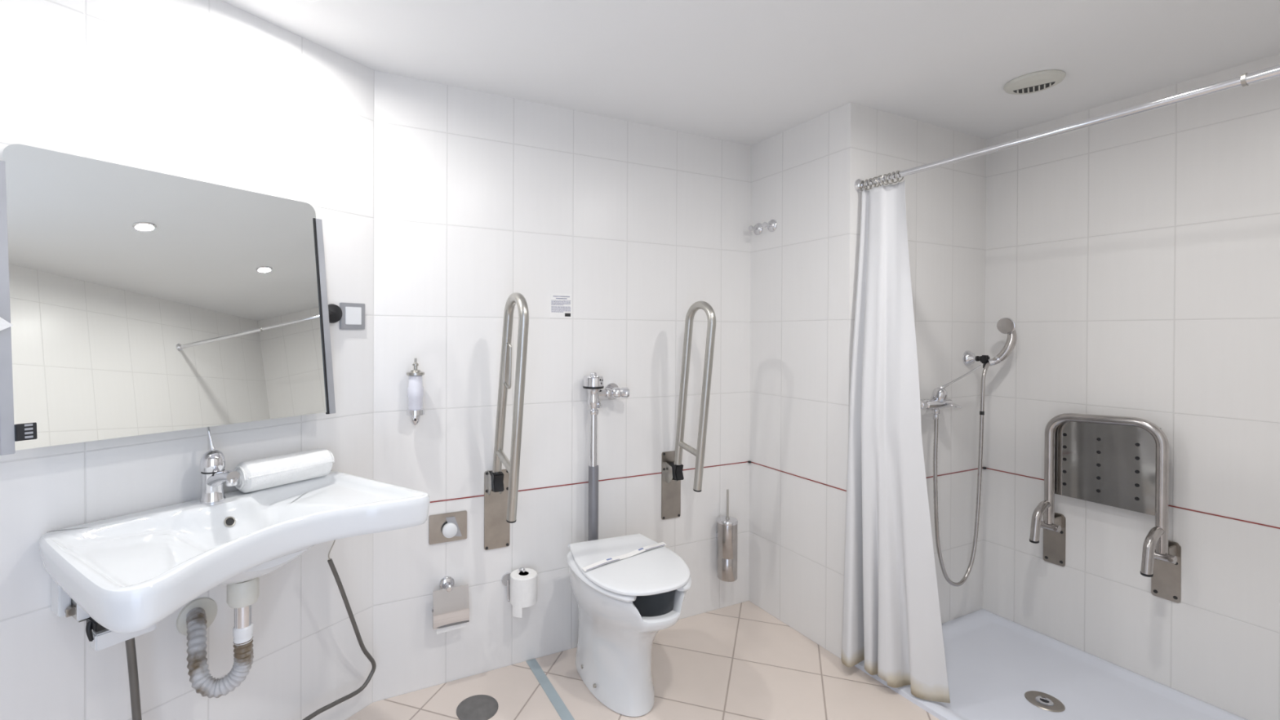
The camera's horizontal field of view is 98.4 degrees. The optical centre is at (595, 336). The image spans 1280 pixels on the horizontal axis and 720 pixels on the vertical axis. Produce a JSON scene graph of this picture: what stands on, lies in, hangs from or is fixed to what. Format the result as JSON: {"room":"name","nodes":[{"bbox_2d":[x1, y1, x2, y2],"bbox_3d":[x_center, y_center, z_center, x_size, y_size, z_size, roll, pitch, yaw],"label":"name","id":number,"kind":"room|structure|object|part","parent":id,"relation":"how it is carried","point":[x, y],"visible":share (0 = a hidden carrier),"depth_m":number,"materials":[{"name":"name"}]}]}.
{"room":"accessible bathroom","nodes":[
{"label":"accessible bathroom","id":0,"kind":"room"},
{"bbox_2d":[0,0,374,719],"bbox_3d":[-1.321,0.176,1.124,0.100,2.174,1.900,0,0,33],"label":"wall","id":1,"kind":"structure","parent":0,"point":[213,91],"depth_m":1.45,"materials":[{"name":"tile"}]},
{"bbox_2d":[0,316,13,330],"bbox_3d":[-1.255,-0.016,1.012,0.129,0.120,0.246,0,0,33],"label":"dispenser","id":2,"kind":"object","parent":1,"relation":"attached to","point":[4,324],"visible":1,"depth_m":1.08,"materials":[{"name":"white plastic"}]},
{"bbox_2d":[51,577,155,651],"bbox_3d":[-1.107,0.588,1.240,0.174,0.174,0.124,0,0,14],"label":"bracket","id":3,"kind":"object","parent":1,"relation":"attached to","point":[100,637],"visible":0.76,"depth_m":1.19,"materials":[{"name":"white plastic"}]},
{"bbox_3d":[-1.175,0.555,1.212,0.055,0.107,0.021,0,0,33],"label":"wall plate","id":4,"kind":"part","parent":3,"relation":"part of","materials":[{"name":"white plastic"}]},
{"bbox_2d":[71,598,87,622],"bbox_3d":[-1.139,0.588,1.226,0.100,0.050,0.041,0,0,33],"label":"shelf","id":5,"kind":"object","parent":3,"relation":"attached to","point":[77,613],"depth_m":1.19,"materials":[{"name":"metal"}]},
{"bbox_3d":[-1.120,0.557,1.238,0.094,0.102,0.090,0,0,33],"label":"arm","id":6,"kind":"part","parent":3,"relation":"part of","materials":[{"name":"white plastic"}]},
{"bbox_3d":[-1.076,0.630,1.194,0.060,0.044,0.046,0,0,33],"label":"clamp lever","id":7,"kind":"part","parent":3,"relation":"part of","materials":[{"name":"black plastic"}]},
{"bbox_3d":[-1.054,0.658,1.233,0.035,0.036,0.108,0,0,33],"label":"rail","id":8,"kind":"part","parent":3,"relation":"part of","materials":[{"name":"white plastic"}]},
{"bbox_2d":[124,637,142,719],"bbox_3d":[-1.065,0.908,1.274,0.034,0.693,0.102,0,0,-26],"label":"hose","id":9,"kind":"object","parent":3,"relation":"hanging from","point":[130,644],"visible":0.58,"depth_m":1.26,"materials":[{"name":"grey metal"}]},
{"bbox_2d":[0,143,342,455],"bbox_3d":[-1.018,-0.086,1.401,0.102,0.642,0.849,0,0,33],"label":"mirror","id":10,"kind":"object","parent":1,"relation":"attached to","point":[136,301],"visible":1,"depth_m":1.31,"materials":[{"name":"clear glass"}]},
{"bbox_3d":[-0.839,-0.073,1.733,0.038,0.062,0.098,0,0,12],"label":"pivot knob","id":11,"kind":"part","parent":10,"relation":"part of","materials":[{"name":"black plastic"}]},
{"bbox_2d":[39,470,430,632],"bbox_3d":[-0.818,0.506,1.333,0.508,0.160,0.697,0,0,33],"label":"washbasin","id":12,"kind":"object","parent":1,"relation":"attached to","point":[129,573],"visible":0.98,"depth_m":1.25,"materials":[{"name":"white ceramic"}]},
{"bbox_2d":[176,577,259,697],"bbox_3d":[-0.957,0.740,1.385,0.236,0.285,0.118,0,0,30],"label":"siphon","id":13,"kind":"object","parent":12,"relation":"attached to","point":[193,621],"visible":0.99,"depth_m":1.35,"materials":[{"name":"plastic"}]},
{"bbox_2d":[200,426,239,503],"bbox_3d":[-0.956,0.306,1.397,0.141,0.238,0.056,0,0,40],"label":"tap","id":14,"kind":"object","parent":12,"relation":"on","point":[212,464],"visible":0.88,"depth_m":1.40,"materials":[{"name":"silver metal"}]},
{"bbox_3d":[-0.999,0.243,1.427,0.035,0.112,0.013,0,0,18],"label":"lever","id":15,"kind":"part","parent":14,"relation":"part of","materials":[{"name":"silver metal"}]},
{"bbox_3d":[-0.944,0.363,1.396,0.122,0.059,0.041,0,0,33],"label":"spout","id":16,"kind":"part","parent":14,"relation":"part of","materials":[{"name":"silver metal"}]},
{"bbox_2d":[233,448,334,493],"bbox_3d":[-0.888,0.381,1.585,0.091,0.084,0.255,0,0,33],"label":"rolled towel","id":17,"kind":"object","parent":12,"relation":"on","point":[257,474],"visible":0.93,"depth_m":1.54,"materials":[{"name":"white fabric"}]},
{"bbox_2d":[339,302,364,328],"bbox_3d":[-0.800,-0.067,1.819,0.012,0.086,0.088,0,0,33],"label":"light switch","id":18,"kind":"object","parent":1,"relation":"attached to","point":[353,313],"visible":0.99,"depth_m":1.81,"materials":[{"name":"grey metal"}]},
{"bbox_2d":[373,70,751,702],"bbox_3d":[0.013,0.176,2.329,1.773,2.174,0.100,0,0,-26],"label":"wall","id":19,"kind":"structure","parent":0,"point":[481,199],"depth_m":2.17,"materials":[{"name":"tile"}]},
{"bbox_2d":[406,358,424,424],"bbox_3d":[-0.626,0.191,1.915,0.060,0.233,0.080,0,0,-26],"label":"soap dispenser","id":20,"kind":"object","parent":19,"relation":"attached to","point":[415,388],"visible":1,"depth_m":1.89,"materials":[{"name":"plastic"}]},
{"bbox_2d":[407,375,423,409],"bbox_3d":[-0.622,0.193,1.906,0.054,0.127,0.054,0,0,-26],"label":"bottle","id":21,"kind":"object","parent":20,"relation":"on","point":[415,388],"depth_m":1.89,"materials":[{"name":"plastic"}]},
{"bbox_2d":[428,510,466,544],"bbox_3d":[-0.529,0.694,1.993,0.136,0.104,0.032,0,0,-26],"label":"plate","id":22,"kind":"object","parent":19,"relation":"attached to","point":[448,526],"visible":1,"depth_m":1.99,"materials":[{"name":"metal"}]},
{"bbox_3d":[-0.525,0.701,1.991,0.054,0.054,0.024,0,0,-26],"label":"knob","id":23,"kind":"part","parent":22,"relation":"part of","materials":[{"name":"white plastic"}]},
{"bbox_2d":[431,576,469,634],"bbox_3d":[-0.523,0.962,1.979,0.129,0.177,0.065,0,0,-26],"label":"toilet paper holder","id":24,"kind":"object","parent":19,"relation":"attached to","point":[450,611],"visible":1,"depth_m":1.96,"materials":[{"name":"silver metal"}]},
{"bbox_2d":[484,292,528,550],"bbox_3d":[-0.290,0.328,1.920,0.099,0.950,0.368,0,0,-26],"label":"grab bar","id":25,"kind":"object","parent":19,"relation":"attached to","point":[500,486],"visible":1,"depth_m":1.92,"materials":[{"name":"metal"}]},
{"bbox_3d":[-0.371,0.653,2.085,0.099,0.296,0.006,0,0,-26],"label":"wall plate","id":26,"kind":"part","parent":25,"relation":"part of","materials":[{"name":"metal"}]},
{"bbox_2d":[501,567,524,602],"bbox_3d":[-0.307,0.944,2.097,0.096,0.133,0.037,0,0,16],"label":"toilet paper holder","id":27,"kind":"object","parent":19,"relation":"attached to","point":[505,580],"visible":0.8,"depth_m":2.10,"materials":[{"name":"silver metal"}]},
{"bbox_2d":[510,568,537,617],"bbox_3d":[-0.269,0.961,2.071,0.101,0.140,0.101,0,0,-26],"label":"toilet roll","id":28,"kind":"object","parent":27,"relation":"on","point":[523,587],"visible":0.98,"depth_m":2.03,"materials":[{"name":"white paper"}]},
{"bbox_2d":[550,293,572,318],"bbox_3d":[-0.135,-0.122,2.197,0.095,0.098,0.002,0,0,-26],"label":"notice","id":29,"kind":"object","parent":19,"relation":"attached to","point":[561,304],"visible":1,"depth_m":2.20,"materials":[{"name":"white paper"}]},
{"bbox_2d":[430,461,747,502],"bbox_3d":[-0.012,0.596,2.264,1.673,0.004,0.002,0,0,-26],"label":"trim","id":30,"kind":"structure","parent":19,"relation":"attached to","point":[745,461],"depth_m":2.23,"materials":[{"name":"red ceramic tile"}]},
{"bbox_2d":[582,372,630,541],"bbox_3d":[0.041,0.524,2.233,0.194,0.759,0.102,0,0,-26],"label":"valve","id":31,"kind":"object","parent":19,"relation":"attached to","point":[593,383],"visible":0.99,"depth_m":2.19,"materials":[{"name":"silver metal"}]},
{"bbox_3d":[0.031,0.228,2.225,0.085,0.038,0.038,0,0,-26],"label":"arm","id":32,"kind":"part","parent":31,"relation":"part of","materials":[{"name":"silver metal"}]},
{"bbox_2d":[661,301,715,519],"bbox_3d":[0.404,0.329,2.295,0.099,0.949,0.308,0,0,-26],"label":"grab bar","id":33,"kind":"object","parent":19,"relation":"attached to","point":[672,468],"visible":1,"depth_m":2.31,"materials":[{"name":"metal"}]},
{"bbox_3d":[0.336,0.655,2.432,0.099,0.296,0.006,0,0,-26],"label":"wall plate","id":34,"kind":"part","parent":33,"relation":"part of","materials":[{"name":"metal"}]},
{"bbox_3d":[0.408,0.241,2.271,0.033,0.772,0.262,0,0,-26],"label":"rail","id":35,"kind":"part","parent":33,"relation":"part of","materials":[{"name":"metal"}]},
{"bbox_2d":[715,489,737,582],"bbox_3d":[0.597,0.894,2.505,0.091,0.400,0.107,0,0,-26],"label":"toilet brush holder","id":36,"kind":"object","parent":19,"relation":"attached to","point":[726,533],"visible":1,"depth_m":2.46,"materials":[{"name":"metal"}]},
{"bbox_2d":[717,522,737,582],"bbox_3d":[0.600,0.968,2.498,0.088,0.254,0.088,0,0,-26],"label":"canister","id":37,"kind":"object","parent":36,"relation":"on","point":[726,531],"depth_m":2.46,"materials":[{"name":"metal"}]},
{"bbox_3d":[0.601,0.834,2.498,0.091,0.017,0.091,0,0,-26],"label":"lid","id":38,"kind":"part","parent":36,"relation":"part of","materials":[{"name":"silver metal"}]},
{"bbox_3d":[0.601,0.761,2.497,0.018,0.133,0.018,0,0,-26],"label":"handle","id":39,"kind":"part","parent":36,"relation":"part of","materials":[{"name":"metal"}]},
{"bbox_2d":[346,600,939,719],"bbox_3d":[0.124,1.319,1.150,4.202,0.100,2.130,0,0,-26],"label":"floor","id":40,"kind":"structure","parent":0,"point":[740,661],"depth_m":1.99,"materials":[{"name":"tile"}]},
{"bbox_2d":[302,539,376,719],"bbox_3d":[-0.825,0.909,1.642,0.070,0.693,0.434,0,0,31],"label":"hose","id":41,"kind":"object","parent":40,"relation":"on","point":[330,561],"visible":0.96,"depth_m":1.72,"materials":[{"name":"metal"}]},
{"bbox_2d":[456,694,498,719],"bbox_3d":[-0.399,1.262,1.869,0.140,0.004,0.140,0,0,-26],"label":"floor drain","id":42,"kind":"object","parent":40,"relation":"on","point":[478,707],"visible":1,"depth_m":1.87,"materials":[{"name":"grey metal"}]},
{"bbox_2d":[526,658,574,719],"bbox_3d":[-0.032,1.264,1.700,0.037,0.002,0.996,0,0,-26],"label":"floor strip","id":43,"kind":"object","parent":40,"relation":"on","point":[558,704],"visible":1,"depth_m":1.96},
{"bbox_2d":[566,533,691,716],"bbox_3d":[0.107,1.021,1.955,0.391,0.489,0.565,0,0,-26],"label":"toilet","id":44,"kind":"object","parent":40,"relation":"on","point":[623,605],"visible":0.99,"depth_m":1.85,"materials":[{"name":"white ceramic"}]},
{"bbox_2d":[582,542,666,571],"bbox_3d":[0.111,0.772,1.945,0.389,0.005,0.029,0,0,-38],"label":"band","id":45,"kind":"object","parent":44,"relation":"on","point":[662,544],"visible":1,"depth_m":1.94,"materials":[{"name":"white paper"}]},
{"bbox_3d":[0.117,0.805,1.935,0.391,0.029,0.474,0,0,-26],"label":"seat","id":46,"kind":"part","parent":44,"relation":"part of","materials":[{"name":"white plastic"}]},
{"bbox_3d":[0.122,0.784,1.916,0.368,0.016,0.467,0,0,-26],"label":"lid","id":47,"kind":"part","parent":44,"relation":"part of","materials":[{"name":"white plastic"}]},
{"bbox_2d":[853,608,1247,719],"bbox_3d":[1.693,1.262,1.712,0.888,0.022,1.397,0,0,-26],"label":"shower tray","id":48,"kind":"object","parent":40,"relation":"on","point":[998,668],"visible":0.84,"depth_m":1.99,"materials":[{"name":"ceramic"}]},
{"bbox_2d":[221,0,1279,145],"bbox_3d":[0.134,-0.955,1.138,4.202,0.100,2.130,0,0,-26],"label":"ceiling","id":49,"kind":"structure","parent":0,"point":[745,72],"depth_m":1.74,"materials":[{"name":"paint"}]},
{"bbox_2d":[1003,69,1066,94],"bbox_3d":[1.549,-0.890,1.945,0.172,0.025,0.172,0,0,-26],"label":"ceiling vent","id":50,"kind":"object","parent":49,"relation":"in","point":[1038,81],"visible":1,"depth_m":1.91,"materials":[{"name":"beige plastic"}]},
{"bbox_2d":[748,102,850,658],"bbox_3d":[0.907,0.179,2.405,0.100,2.174,0.551,0,0,-26],"label":"wall","id":51,"kind":"structure","parent":0,"point":[801,174],"depth_m":2.35,"materials":[{"name":"tile"}]},
{"bbox_2d":[748,222,763,235],"bbox_3d":[0.742,-0.503,2.568,0.054,0.056,0.056,0,0,-26],"label":"robe hook","id":52,"kind":"object","parent":51,"relation":"attached to","point":[757,228],"visible":1,"depth_m":2.56,"materials":[{"name":"silver metal"}]},
{"bbox_2d":[762,219,777,231],"bbox_3d":[0.782,-0.503,2.488,0.054,0.056,0.056,0,0,-26],"label":"robe hook","id":53,"kind":"object","parent":51,"relation":"attached to","point":[771,226],"visible":1,"depth_m":2.48,"materials":[{"name":"silver metal"}]},
{"bbox_2d":[751,462,846,491],"bbox_3d":[0.860,0.600,2.385,0.002,0.004,0.552,0,0,-26],"label":"trim","id":54,"kind":"structure","parent":51,"relation":"attached to","point":[751,462],"depth_m":2.35,"materials":[{"name":"red tile"}]},
{"bbox_2d":[848,102,986,623],"bbox_3d":[1.410,0.181,2.400,0.996,2.174,0.100,0,0,-26],"label":"wall","id":55,"kind":"structure","parent":0,"point":[946,205],"depth_m":2.40,"materials":[{"name":"tile"}]},
{"bbox_2d":[920,364,982,413],"bbox_3d":[1.462,0.218,2.301,0.303,0.202,0.124,0,0,-26],"label":"shower mixer","id":56,"kind":"object","parent":55,"relation":"attached to","point":[939,400],"visible":0.86,"depth_m":2.26,"materials":[{"name":"silver metal"}]},
{"bbox_2d":[931,408,939,413],"bbox_3d":[1.409,0.304,2.278,0.029,0.030,0.029,0,0,-26],"label":"outlet","id":57,"kind":"object","parent":56,"relation":"attached to","point":[935,411],"depth_m":2.27,"materials":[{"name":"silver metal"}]},
{"bbox_3d":[1.521,0.172,2.291,0.212,0.109,0.022,0,0,-9],"label":"lever","id":58,"kind":"part","parent":56,"relation":"part of","materials":[{"name":"silver metal"}]},
{"bbox_2d":[933,361,990,586],"bbox_3d":[1.552,0.572,2.314,0.342,0.933,0.043,0,0,-18],"label":"shower hose","id":59,"kind":"object","parent":56,"relation":"attached to","point":[935,416],"visible":1,"depth_m":2.33,"materials":[{"name":"metal"}]},
{"bbox_2d":[925,466,982,478],"bbox_3d":[1.385,0.602,2.335,0.897,0.004,0.002,0,0,-26],"label":"trim","id":60,"kind":"structure","parent":55,"relation":"attached to","point":[982,467],"depth_m":2.43,"materials":[{"name":"red tile"}]},
{"bbox_2d":[962,351,989,368],"bbox_3d":[1.691,0.102,2.428,0.069,0.076,0.096,0,0,-26],"label":"holder","id":61,"kind":"object","parent":55,"relation":"attached to","point":[969,357],"visible":0.97,"depth_m":2.44,"materials":[{"name":"silver metal"}]},
{"bbox_2d":[987,317,1017,366],"bbox_3d":[1.744,0.024,2.360,0.058,0.210,0.099,0,0,-44],"label":"shower","id":62,"kind":"object","parent":61,"relation":"attached to","point":[1005,325],"visible":1,"depth_m":2.34,"materials":[{"name":"metal"}]},
{"bbox_3d":[1.745,0.031,2.355,0.095,0.186,0.040,0,0,23],"label":"handle","id":63,"kind":"part","parent":62,"relation":"part of","materials":[{"name":"metal"}]},
{"bbox_2d":[854,64,1279,192],"bbox_3d":[1.379,-0.584,1.445,0.052,0.052,1.578,0,0,-26],"label":"shower rail","id":64,"kind":"object","parent":55,"relation":"attached to","point":[1245,79],"visible":0.97,"depth_m":1.47,"materials":[{"name":"silver metal"}]},
{"bbox_2d":[864,179,871,190],"bbox_3d":[1.048,-0.584,2.118,0.041,0.041,0.010,0,0,-26],"label":"curtain ring","id":65,"kind":"object","parent":64,"relation":"hanging from","point":[865,188],"visible":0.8,"depth_m":2.12,"materials":[{"name":"metal"}]},
{"bbox_2d":[871,177,879,186],"bbox_3d":[1.065,-0.584,2.085,0.041,0.041,0.010,0,0,-26],"label":"curtain ring","id":66,"kind":"object","parent":64,"relation":"hanging from","point":[873,177],"visible":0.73,"depth_m":2.08,"materials":[{"name":"metal"}]},
{"bbox_2d":[875,175,884,186],"bbox_3d":[1.073,-0.584,2.068,0.041,0.041,0.010,0,0,-26],"label":"curtain ring","id":67,"kind":"object","parent":64,"relation":"hanging from","point":[879,175],"visible":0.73,"depth_m":2.06,"materials":[{"name":"metal"}]},
{"bbox_2d":[880,173,888,185],"bbox_3d":[1.081,-0.584,2.052,0.041,0.041,0.010,0,0,-26],"label":"curtain ring","id":68,"kind":"object","parent":64,"relation":"hanging from","point":[884,174],"visible":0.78,"depth_m":2.04,"materials":[{"name":"metal"}]},
{"bbox_2d":[885,173,893,184],"bbox_3d":[1.089,-0.584,2.035,0.041,0.041,0.010,0,0,-26],"label":"curtain ring","id":69,"kind":"object","parent":64,"relation":"hanging from","point":[888,173],"visible":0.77,"depth_m":2.03,"materials":[{"name":"metal"}]},
{"bbox_2d":[890,171,898,182],"bbox_3d":[1.097,-0.584,2.019,0.041,0.041,0.010,0,0,-26],"label":"curtain ring","id":70,"kind":"object","parent":64,"relation":"hanging from","point":[893,171],"visible":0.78,"depth_m":2.01,"materials":[{"name":"metal"}]},
{"bbox_2d":[841,180,950,702],"bbox_3d":[1.065,0.338,1.972,0.136,1.808,0.348,0,0,-32],"label":"shower curtain","id":71,"kind":"object","parent":64,"relation":"hanging from","point":[891,617],"visible":1,"depth_m":2.00,"materials":[{"name":"white fabric"}]},
{"bbox_2d":[895,170,903,182],"bbox_3d":[1.105,-0.583,2.002,0.041,0.041,0.010,0,0,-26],"label":"curtain ring","id":72,"kind":"object","parent":64,"relation":"hanging from","point":[896,171],"visible":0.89,"depth_m":2.00,"materials":[{"name":"metal"}]},
{"bbox_2d":[982,53,1279,719],"bbox_3d":[2.204,0.188,1.800,0.100,2.174,1.678,0,0,-26],"label":"wall","id":73,"kind":"structure","parent":0,"point":[1134,260],"depth_m":2.02,"materials":[{"name":"tile"}]},
{"bbox_2d":[1029,413,1181,603],"bbox_3d":[1.895,0.618,2.084,0.202,0.652,0.427,0,0,-26],"label":"shower seat","id":74,"kind":"object","parent":73,"relation":"attached to","point":[1122,462],"visible":1,"depth_m":2.07,"materials":[{"name":"metal"}]},
{"bbox_3d":[1.906,0.839,2.286,0.005,0.208,0.077,0,0,-26],"label":"wall plate","id":75,"kind":"part","parent":74,"relation":"part of","materials":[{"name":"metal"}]},
{"bbox_3d":[1.915,0.525,2.081,0.033,0.465,0.367,0,0,-26],"label":"frame","id":76,"kind":"part","parent":74,"relation":"part of","materials":[{"name":"metal"}]},
{"bbox_3d":[1.941,0.482,2.098,0.004,0.316,0.314,0,0,-26],"label":"seat panel","id":77,"kind":"part","parent":74,"relation":"part of","materials":[{"name":"metal"}]},
{"bbox_3d":[2.055,0.841,1.982,0.005,0.208,0.077,0,0,-26],"label":"wall plate","id":78,"kind":"part","parent":74,"relation":"part of","materials":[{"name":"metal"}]},
{"bbox_2d":[986,467,1279,528],"bbox_3d":[2.135,0.608,1.825,0.002,0.004,1.578,0,0,-26],"label":"trim","id":79,"kind":"structure","parent":73,"relation":"attached to","point":[987,468],"depth_m":1.90,"materials":[{"name":"red tile"}]}
]}

